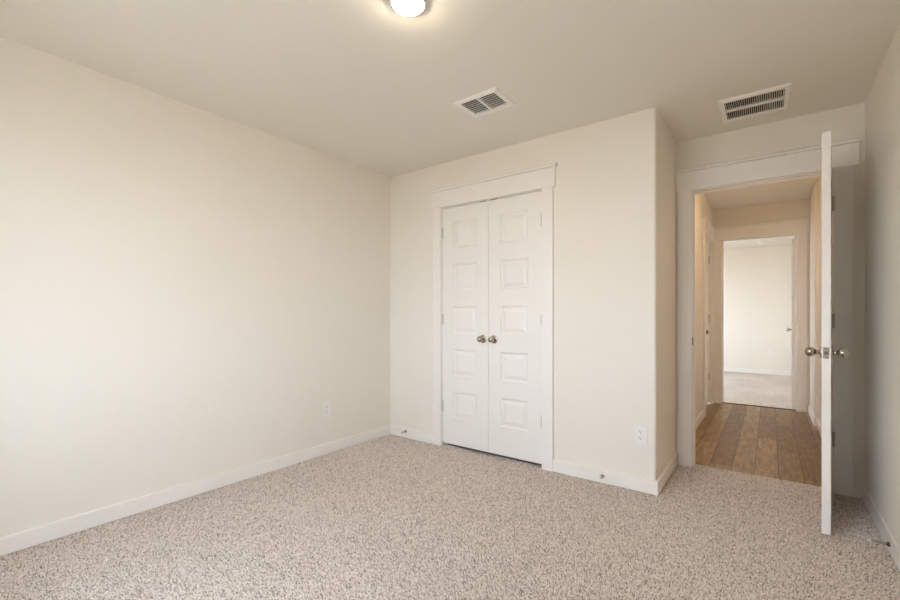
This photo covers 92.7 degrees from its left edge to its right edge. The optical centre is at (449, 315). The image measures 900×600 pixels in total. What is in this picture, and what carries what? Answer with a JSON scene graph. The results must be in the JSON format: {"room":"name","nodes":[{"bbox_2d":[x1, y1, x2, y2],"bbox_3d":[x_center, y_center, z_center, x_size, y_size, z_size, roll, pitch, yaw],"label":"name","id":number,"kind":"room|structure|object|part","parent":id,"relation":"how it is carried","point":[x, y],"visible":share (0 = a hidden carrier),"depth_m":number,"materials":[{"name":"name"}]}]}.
{"room":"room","nodes":[
{"label":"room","id":0,"kind":"room"},
{"bbox_2d":[0,36,389,536],"bbox_3d":[-1.410,-0.091,3.064,0.120,2.440,4.310,0,0,37],"label":"wall","id":1,"kind":"structure","parent":0,"point":[185,289],"depth_m":2.55,"materials":[{"name":"beige paint"}]},
{"bbox_2d":[0,425,389,555],"bbox_3d":[-1.564,1.086,2.745,0.014,0.086,3.348,0,0,37],"label":"baseboard","id":2,"kind":"structure","parent":1,"relation":"attached to","point":[11,543],"depth_m":2.55,"materials":[{"name":"white paint"}]},
{"bbox_2d":[322,401,329,416],"bbox_3d":[-1.006,0.766,3.499,0.009,0.120,0.078,0,0,37],"label":"wall outlet","id":3,"kind":"object","parent":1,"relation":"attached to","point":[325,405],"visible":1,"depth_m":3.49,"materials":[{"name":"white plastic"}]},
{"bbox_2d":[0,372,899,599],"bbox_3d":[2.439,1.154,4.281,4.841,0.050,10.860,0,0,37],"label":"floor","id":4,"kind":"structure","parent":0,"point":[388,517],"depth_m":2.21,"materials":[{"name":"beige carpet"}]},
{"bbox_2d":[722,402,795,410],"bbox_3d":[3.826,1.131,5.341,0.744,0.009,0.028,0,0,37],"label":"threshold","id":5,"kind":"object","parent":4,"relation":"on","point":[722,402],"visible":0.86,"depth_m":5.32,"materials":[{"name":"brown wood"}]},
{"bbox_2d":[0,0,899,176],"bbox_3d":[-0.013,-1.361,2.017,3.611,0.100,4.300,0,0,37],"label":"ceiling","id":6,"kind":"structure","parent":0,"point":[366,84],"depth_m":2.21,"materials":[{"name":"white paint"}]},
{"bbox_2d":[389,0,426,15],"bbox_3d":[-0.175,-1.295,1.790,0.154,0.030,0.154,0,0,37],"label":"recessed light","id":7,"kind":"object","parent":6,"relation":"in","point":[402,7],"visible":1,"depth_m":1.79,"materials":[{"name":"white glass"}]},
{"bbox_2d":[453,87,515,117],"bbox_3d":[0.214,-1.376,2.656,0.308,0.150,0.244,0,0,37],"label":"ceiling vent","id":8,"kind":"object","parent":6,"relation":"in","point":[491,100],"visible":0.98,"depth_m":2.67,"materials":[{"name":"white metal"}]},
{"bbox_2d":[718,82,791,123],"bbox_3d":[1.893,-1.376,2.674,0.354,0.150,0.374,0,0,37],"label":"ceiling vent","id":9,"kind":"object","parent":6,"relation":"in","point":[777,98],"visible":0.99,"depth_m":2.71,"materials":[{"name":"white metal"}]},
{"bbox_2d":[390,107,675,480],"bbox_3d":[0.575,-0.091,3.682,2.326,2.440,0.708,0,0,37],"label":"wall","id":10,"kind":"structure","parent":0,"point":[614,192],"depth_m":2.98,"materials":[{"name":"beige paint"}]},
{"bbox_2d":[390,425,432,443],"bbox_3d":[-0.353,1.086,3.922,0.523,0.086,0.014,0,0,37],"label":"baseboard","id":11,"kind":"structure","parent":10,"relation":"attached to","point":[394,430],"depth_m":3.90,"materials":[{"name":"white paint"}]},
{"bbox_2d":[442,201,488,451],"bbox_3d":[0.109,0.089,3.570,0.466,2.022,0.104,0,0,37],"label":"door","id":12,"kind":"structure","parent":10,"relation":"in","point":[465,230],"depth_m":3.57,"materials":[{"name":"white paint"}]},
{"bbox_3d":[0.243,0.192,3.445,0.049,0.049,0.064,0,0,37],"label":"knob","id":13,"kind":"part","parent":12,"relation":"part of","materials":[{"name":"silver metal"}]},
{"bbox_2d":[429,162,556,471],"bbox_3d":[0.326,0.019,3.463,1.162,2.221,0.140,0,0,37],"label":"door frame","id":14,"kind":"structure","parent":10,"relation":"attached to","point":[542,178],"depth_m":3.31,"materials":[{"name":"white paint"}]},
{"bbox_3d":[-0.110,0.100,3.739,0.086,2.058,0.018,0,0,37],"label":"casing leg","id":15,"kind":"part","parent":14,"relation":"part of","materials":[{"name":"white paint"}]},
{"bbox_3d":[0.710,0.100,3.128,0.086,2.058,0.018,0,0,37],"label":"casing leg","id":16,"kind":"part","parent":14,"relation":"part of","materials":[{"name":"white paint"}]},
{"bbox_2d":[488,191,541,463],"bbox_3d":[0.486,0.089,3.290,0.466,2.022,0.104,0,0,37],"label":"door","id":17,"kind":"structure","parent":10,"relation":"in","point":[515,222],"depth_m":3.29,"materials":[{"name":"white paint"}]},
{"bbox_3d":[0.327,0.192,3.382,0.049,0.049,0.064,0,0,37],"label":"knob","id":18,"kind":"part","parent":17,"relation":"part of","materials":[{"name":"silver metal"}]},
{"bbox_2d":[553,460,657,495],"bbox_3d":[1.024,1.086,2.897,0.695,0.086,0.014,0,0,37],"label":"baseboard","id":19,"kind":"structure","parent":10,"relation":"attached to","point":[589,473],"depth_m":2.87,"materials":[{"name":"white paint"}]},
{"bbox_2d":[634,424,647,445],"bbox_3d":[1.222,0.768,2.753,0.082,0.126,0.009,0,0,37],"label":"wall outlet","id":20,"kind":"object","parent":10,"relation":"attached to","point":[640,431],"visible":1,"depth_m":2.75,"materials":[{"name":"white plastic"}]},
{"bbox_2d":[657,452,677,494],"bbox_3d":[1.513,1.086,2.983,0.014,0.086,0.708,0,0,37],"label":"baseboard","id":21,"kind":"structure","parent":10,"relation":"attached to","point":[662,479],"depth_m":2.93,"materials":[{"name":"white paint"}]},
{"bbox_2d":[695,194,711,419],"bbox_3d":[2.544,-0.110,4.521,0.120,2.491,2.750,0,0,37],"label":"wall","id":22,"kind":"structure","parent":0,"point":[702,208],"depth_m":4.56,"materials":[{"name":"beige paint"}]},
{"bbox_2d":[695,409,704,430],"bbox_3d":[2.311,1.092,4.096,0.014,0.086,1.791,0,0,37],"label":"baseboard","id":23,"kind":"structure","parent":22,"relation":"attached to","point":[701,416],"depth_m":4.46,"materials":[{"name":"white paint"}]},
{"bbox_2d":[706,241,709,404],"bbox_3d":[3.083,0.096,5.228,0.174,2.034,0.754,0,0,37],"label":"door","id":24,"kind":"structure","parent":22,"relation":"in","point":[707,257],"depth_m":5.42,"materials":[{"name":"white paint"}]},
{"bbox_2d":[724,245,791,370],"bbox_3d":[5.887,-0.091,8.408,4.000,2.440,0.120,0,0,37],"label":"wall","id":25,"kind":"structure","parent":0,"point":[757,280],"depth_m":8.29,"materials":[{"name":"beige paint"}]},
{"bbox_2d":[724,367,791,375],"bbox_3d":[5.847,1.086,8.354,4.000,0.086,0.014,0,0,37],"label":"baseboard","id":26,"kind":"structure","parent":25,"relation":"attached to","point":[726,369],"depth_m":8.28,"materials":[{"name":"white paint"}]},
{"bbox_2d":[767,349,772,354],"bbox_3d":[6.093,0.699,8.174,0.085,0.125,0.009,0,0,37],"label":"wall outlet","id":27,"kind":"object","parent":25,"relation":"attached to","point":[769,351],"visible":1,"depth_m":8.18,"materials":[{"name":"white plastic"}]},
{"bbox_2d":[724,236,794,249],"bbox_3d":[4.806,-1.361,6.957,4.240,0.100,3.740,0,0,37],"label":"ceiling","id":28,"kind":"structure","parent":0,"point":[777,241],"depth_m":7.86,"materials":[{"name":"white paint"}]},
{"bbox_2d":[712,199,809,411],"bbox_3d":[3.689,-0.138,5.457,4.000,2.546,0.120,0,0,37],"label":"wall","id":29,"kind":"structure","parent":0,"point":[798,209],"depth_m":5.19,"materials":[{"name":"beige paint"}]},
{"bbox_2d":[703,217,809,415],"bbox_3d":[3.496,0.002,4.988,1.089,2.267,1.103,0,0,37],"label":"door frame","id":30,"kind":"structure","parent":29,"relation":"attached to","point":[798,228],"depth_m":5.22,"materials":[{"name":"white paint"}]},
{"bbox_3d":[2.874,0.103,4.848,0.018,2.064,0.088,0,0,37],"label":"casing leg","id":31,"kind":"part","parent":30,"relation":"part of","materials":[{"name":"white paint"}]},
{"bbox_3d":[3.381,0.103,5.530,0.018,2.064,0.088,0,0,37],"label":"casing leg","id":32,"kind":"part","parent":30,"relation":"part of","materials":[{"name":"white paint"}]},
{"bbox_3d":[3.451,0.083,5.548,0.092,2.104,0.018,0,0,37],"label":"casing leg","id":33,"kind":"part","parent":30,"relation":"part of","materials":[{"name":"white paint"}]},
{"bbox_3d":[4.131,0.083,5.042,0.092,2.104,0.018,0,0,37],"label":"casing leg","id":34,"kind":"part","parent":30,"relation":"part of","materials":[{"name":"white paint"}]},
{"bbox_2d":[786,239,794,406],"bbox_3d":[4.384,0.096,5.479,0.174,2.034,0.748,0,0,39],"label":"door","id":35,"kind":"structure","parent":29,"relation":"in","point":[792,329],"depth_m":5.20,"materials":[{"name":"white paint"}]},
{"bbox_2d":[703,177,819,210],"bbox_3d":[3.036,-1.406,4.185,1.310,0.100,2.820,0,0,37],"label":"ceiling","id":36,"kind":"structure","parent":0,"point":[802,189],"depth_m":4.83,"materials":[{"name":"white paint"}]},
{"bbox_2d":[676,103,864,484],"bbox_3d":[1.241,-0.141,3.702,3.371,2.540,0.120,0,0,37],"label":"wall","id":37,"kind":"structure","parent":0,"point":[848,122],"depth_m":2.74,"materials":[{"name":"beige paint"}]},
{"bbox_2d":[675,137,861,496],"bbox_3d":[2.156,0.019,2.995,1.026,2.221,0.160,0,0,37],"label":"door frame","id":38,"kind":"structure","parent":37,"relation":"attached to","point":[806,162],"depth_m":2.84,"materials":[{"name":"white paint"}]},
{"bbox_3d":[1.763,0.100,3.227,0.088,2.058,0.018,0,0,37],"label":"casing leg","id":39,"kind":"part","parent":38,"relation":"part of","materials":[{"name":"white paint"}]},
{"bbox_3d":[2.470,0.100,2.700,0.092,2.058,0.018,0,0,37],"label":"casing leg","id":40,"kind":"part","parent":38,"relation":"part of","materials":[{"name":"white paint"}]},
{"bbox_2d":[805,131,848,534],"bbox_3d":[2.161,0.092,2.459,0.174,2.043,0.766,0,0,42],"label":"door","id":41,"kind":"structure","parent":37,"relation":"in","point":[826,352],"depth_m":2.18,"materials":[{"name":"white paint"}]},
{"bbox_3d":[1.911,0.192,2.265,0.064,0.049,0.049,0,0,42],"label":"knob","id":42,"kind":"part","parent":41,"relation":"part of","materials":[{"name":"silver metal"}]},
{"bbox_3d":[1.911,0.192,2.182,0.025,0.058,0.002,0,0,42],"label":"latch plate","id":43,"kind":"part","parent":41,"relation":"part of","materials":[{"name":"silver metal"}]},
{"bbox_3d":[1.993,0.192,2.191,0.064,0.049,0.049,0,0,42],"label":"knob","id":44,"kind":"part","parent":41,"relation":"part of","materials":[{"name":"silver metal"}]},
{"bbox_2d":[853,483,861,497],"bbox_3d":[2.525,1.086,2.662,0.042,0.086,0.014,0,0,37],"label":"baseboard","id":45,"kind":"structure","parent":37,"relation":"attached to","point":[857,488],"depth_m":2.66,"materials":[{"name":"white paint"}]},
{"bbox_2d":[810,176,821,424],"bbox_3d":[3.459,-0.110,3.839,0.218,2.491,2.750,0,0,37],"label":"wall","id":46,"kind":"structure","parent":0,"point":[816,196],"depth_m":4.38,"materials":[{"name":"beige paint"}]},
{"bbox_2d":[808,405,821,437],"bbox_3d":[3.369,1.092,3.894,0.037,0.086,2.732,0,0,37],"label":"baseboard","id":47,"kind":"structure","parent":46,"relation":"attached to","point":[815,421],"depth_m":4.38,"materials":[{"name":"white paint"}]},
{"bbox_2d":[865,25,899,546],"bbox_3d":[1.390,-0.091,0.979,0.120,2.440,4.310,0,0,37],"label":"wall","id":48,"kind":"structure","parent":0,"point":[882,104],"depth_m":2.22,"materials":[{"name":"beige paint"}]},
{"bbox_2d":[867,539,889,546],"bbox_3d":[2.055,1.087,2.061,0.078,0.023,0.023,0,0,37],"label":"door stop","id":49,"kind":"object","parent":48,"relation":"attached to","point":[868,540],"visible":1,"depth_m":2.06,"materials":[{"name":"grey metal"}]},
{"bbox_2d":[862,484,899,571],"bbox_3d":[1.340,1.086,1.024,0.014,0.086,4.056,0,0,37],"label":"baseboard","id":50,"kind":"structure","parent":48,"relation":"attached to","point":[894,549],"depth_m":2.18,"materials":[{"name":"white paint"}]}
]}

